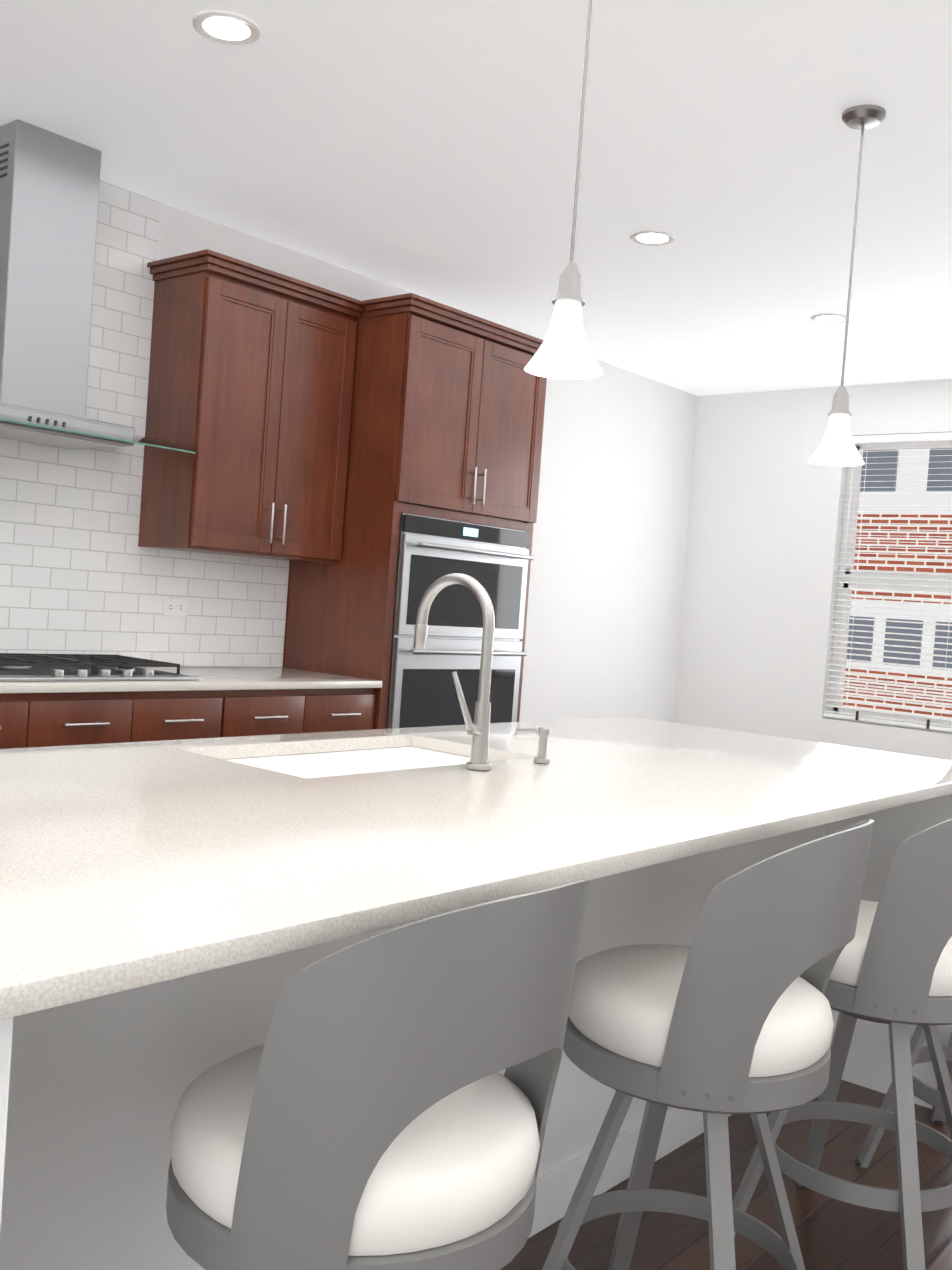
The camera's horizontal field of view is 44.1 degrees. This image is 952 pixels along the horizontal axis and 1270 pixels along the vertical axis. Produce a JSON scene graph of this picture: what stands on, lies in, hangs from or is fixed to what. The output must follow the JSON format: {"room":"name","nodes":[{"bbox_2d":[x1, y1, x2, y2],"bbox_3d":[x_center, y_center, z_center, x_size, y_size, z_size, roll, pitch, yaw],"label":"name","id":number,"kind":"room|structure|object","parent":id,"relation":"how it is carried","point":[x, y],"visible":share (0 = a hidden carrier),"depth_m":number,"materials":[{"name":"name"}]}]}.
{"room":"kitchen","nodes":[
{"label":"kitchen","id":0,"kind":"room"},
{"bbox_2d":[157,202,696,721],"bbox_3d":[-1.683,-0.333,4.292,0.150,2.740,9.600,5,2,40],"label":"wall","id":1,"kind":"structure","parent":0,"point":[605,582],"depth_m":7.01,"materials":[{"name":"white paint"}]},
{"bbox_2d":[0,119,195,453],"bbox_3d":[-1.468,-1.173,3.929,0.502,1.005,0.994,5,2,40],"label":"range hood","id":2,"kind":"object","parent":1,"relation":"attached to","point":[49,189],"visible":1,"depth_m":3.93,"materials":[{"name":"silver metal"}]},
{"bbox_2d":[0,180,288,666],"bbox_3d":[-1.638,-0.792,4.169,0.007,1.806,2.619,5,2,40],"label":"tile backsplash","id":3,"kind":"structure","parent":1,"relation":"attached to","point":[81,572],"depth_m":4.47,"materials":[{"name":"white tile"}]},
{"bbox_2d":[163,598,187,616],"bbox_3d":[-1.212,-0.112,4.739,0.007,0.072,0.116,5,2,40],"label":"outlet","id":4,"kind":"object","parent":3,"relation":"attached to","point":[174,607],"visible":1,"depth_m":4.74,"materials":[{"name":"white plastic"}]},
{"bbox_2d":[138,257,362,562],"bbox_3d":[-0.906,-0.849,4.757,0.341,1.052,0.769,5,2,40],"label":"upper cabinet","id":5,"kind":"object","parent":1,"relation":"attached to","point":[250,382],"depth_m":4.55,"materials":[{"name":"brown wood"}]},
{"bbox_2d":[0,0,951,395],"bbox_3d":[1.314,-1.472,1.807,7.750,0.100,9.600,5,2,40],"label":"ceiling","id":6,"kind":"structure","parent":0,"point":[426,148],"depth_m":3.80,"materials":[{"name":"white paint"}]},
{"bbox_2d":[192,10,259,44],"bbox_3d":[-0.656,-1.594,3.089,0.176,0.010,0.176,5,2,40],"label":"recessed light","id":7,"kind":"object","parent":6,"relation":"in","point":[225,27],"visible":1,"depth_m":3.08,"materials":[{"name":"white paint"}]},
{"bbox_2d":[524,0,602,379],"bbox_3d":[0.210,-1.019,2.329,0.158,0.990,0.158,5,2,40],"label":"pendant light","id":8,"kind":"object","parent":6,"relation":"hanging from","point":[564,351],"visible":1,"depth_m":2.32,"materials":[{"name":"white glass"}]},
{"bbox_2d":[630,230,675,245],"bbox_3d":[0.686,-1.540,4.560,0.176,0.010,0.176,5,2,40],"label":"recessed light","id":9,"kind":"object","parent":6,"relation":"in","point":[652,237],"visible":1,"depth_m":4.55,"materials":[{"name":"white paint"}]},
{"bbox_2d":[810,313,845,323],"bbox_3d":[1.677,-1.498,5.568,0.176,0.010,0.176,5,2,40],"label":"recessed light","id":10,"kind":"object","parent":6,"relation":"in","point":[829,318],"visible":0.96,"depth_m":5.57,"materials":[{"name":"white paint"}]},
{"bbox_2d":[807,104,885,465],"bbox_3d":[1.065,-0.987,3.347,0.158,0.990,0.158,5,2,40],"label":"pendant light","id":11,"kind":"object","parent":6,"relation":"hanging from","point":[836,447],"visible":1,"depth_m":3.33,"materials":[{"name":"white glass"}]},
{"bbox_2d":[500,1079,951,1269],"bbox_3d":[1.112,1.360,1.888,7.750,0.100,9.600,5,2,40],"label":"floor","id":12,"kind":"structure","parent":0,"point":[833,1234],"depth_m":2.54,"materials":[{"name":"brown wood"}]},
{"bbox_2d":[0,691,155,748],"bbox_3d":[-1.648,0.605,3.849,0.602,0.900,0.873,5,2,40],"label":"base cabinet","id":13,"kind":"object","parent":12,"relation":"on","point":[26,721],"depth_m":3.77,"materials":[{"name":"brown wood"}]},
{"bbox_2d":[0,667,381,694],"bbox_3d":[-1.463,0.147,3.993,0.631,0.030,2.620,5,2,40],"label":"countertop","id":14,"kind":"structure","parent":13,"relation":"on","point":[211,678],"depth_m":4.31,"materials":[{"name":"white stone"}]},
{"bbox_2d":[0,653,199,680],"bbox_3d":[-1.524,0.104,3.909,0.510,0.050,1.100,5,2,40],"label":"cooktop","id":15,"kind":"object","parent":14,"relation":"in","point":[54,667],"visible":1,"depth_m":3.97,"materials":[{"name":"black metal"}]},
{"bbox_2d":[152,691,243,740],"bbox_3d":[-1.283,0.618,4.283,0.602,0.900,0.500,5,2,40],"label":"base cabinet","id":16,"kind":"object","parent":12,"relation":"on","point":[215,702],"depth_m":4.14,"materials":[{"name":"brown wood"}]},
{"bbox_2d":[240,691,375,735],"bbox_3d":[-0.934,0.632,4.697,0.602,0.900,0.838,5,2,40],"label":"base cabinet","id":17,"kind":"object","parent":12,"relation":"on","point":[265,712],"depth_m":4.53,"materials":[{"name":"brown wood"}]},
{"bbox_2d":[166,880,588,1269],"bbox_3d":[-0.139,0.741,1.391,0.472,0.985,0.451,5,2,40],"label":"bar stool","id":18,"kind":"object","parent":12,"relation":"on","point":[366,1106],"visible":1,"depth_m":1.19,"materials":[{"name":"silver metal"}]},
{"bbox_2d":[283,293,546,728],"bbox_3d":[-0.263,-0.137,5.327,0.704,2.492,1.020,5,2,40],"label":"tall cabinet","id":19,"kind":"object","parent":12,"relation":"on","point":[445,438],"visible":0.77,"depth_m":4.99,"materials":[{"name":"brown wood"}]},
{"bbox_2d":[0,796,951,1269],"bbox_3d":[-0.025,0.761,2.471,1.252,0.899,2.972,5,2,40],"label":"kitchen island","id":20,"kind":"object","parent":12,"relation":"on","point":[90,1096],"depth_m":1.68,"materials":[{"name":"paint"}]},
{"bbox_2d":[0,716,951,1027],"bbox_3d":[0.023,0.298,2.445,1.240,0.030,3.000,5,2,40],"label":"island countertop","id":21,"kind":"structure","parent":20,"relation":"on","point":[127,868],"depth_m":1.79,"materials":[{"name":"white stone"}]},
{"bbox_2d":[212,740,499,775],"bbox_3d":[-0.248,0.386,2.592,0.434,0.216,0.744,5,2,40],"label":"sink","id":22,"kind":"object","parent":21,"relation":"in","point":[397,753],"depth_m":2.72,"materials":[{"name":"white ceramic"}]},
{"bbox_2d":[413,573,494,770],"bbox_3d":[-0.060,0.070,2.498,0.235,0.406,0.093,5,2,40],"label":"faucet","id":23,"kind":"object","parent":21,"relation":"on","point":[478,730],"visible":1,"depth_m":2.45,"materials":[{"name":"silver metal"}]},
{"bbox_2d":[516,727,549,763],"bbox_3d":[0.128,0.244,2.646,0.094,0.078,0.036,5,2,40],"label":"soap dispenser","id":24,"kind":"object","parent":21,"relation":"on","point":[543,733],"visible":1,"depth_m":2.62,"materials":[{"name":"silver metal"}]},
{"bbox_2d":[542,819,873,1269],"bbox_3d":[0.366,0.761,1.929,0.472,0.985,0.451,5,2,34],"label":"bar stool","id":25,"kind":"object","parent":12,"relation":"on","point":[722,1016],"visible":0.96,"depth_m":1.76,"materials":[{"name":"silver metal"}]},
{"bbox_2d":[732,818,951,1269],"bbox_3d":[0.825,0.781,2.382,0.472,0.985,0.451,5,2,40],"label":"bar stool","id":26,"kind":"object","parent":12,"relation":"on","point":[892,968],"visible":0.88,"depth_m":2.20,"materials":[{"name":"silver metal"}]},
{"bbox_2d":[855,1025,951,1167],"bbox_3d":[1.257,0.800,2.788,0.451,0.985,0.472,3,2,-44],"label":"bar stool","id":27,"kind":"object","parent":12,"relation":"on","point":[924,1092],"visible":0.31,"depth_m":2.80,"materials":[{"name":"silver metal"}]},
{"bbox_2d":[673,379,951,760],"bbox_3d":[3.019,-0.060,6.505,4.210,2.740,0.150,5,2,40],"label":"wall","id":28,"kind":"structure","parent":0,"point":[764,537],"depth_m":7.38,"materials":[{"name":"white paint"}]},
{"bbox_2d":[826,442,951,732],"bbox_3d":[2.554,-0.316,6.928,0.856,1.716,0.061,5,2,40],"label":"window","id":29,"kind":"structure","parent":28,"relation":"in","point":[880,574],"depth_m":7.13,"materials":[{"name":"white plastic"}]},
{"bbox_2d":[823,432,951,731],"bbox_3d":[2.511,-0.323,6.877,0.848,1.702,0.068,5,2,40],"label":"window blind","id":30,"kind":"object","parent":29,"relation":"attached to","point":[898,439],"visible":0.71,"depth_m":6.91,"materials":[{"name":"white plastic"}]},
{"label":"outside","id":31,"kind":"structure","parent":0,"visible":0},
{"bbox_2d":[843,448,951,718],"bbox_3d":[4.716,-4.074,9.778,30.000,17.200,5.950,5,2,40],"label":"building","id":32,"kind":"structure","parent":31,"point":[894,473],"depth_m":13.16,"materials":[{"name":"brick"}]}
]}

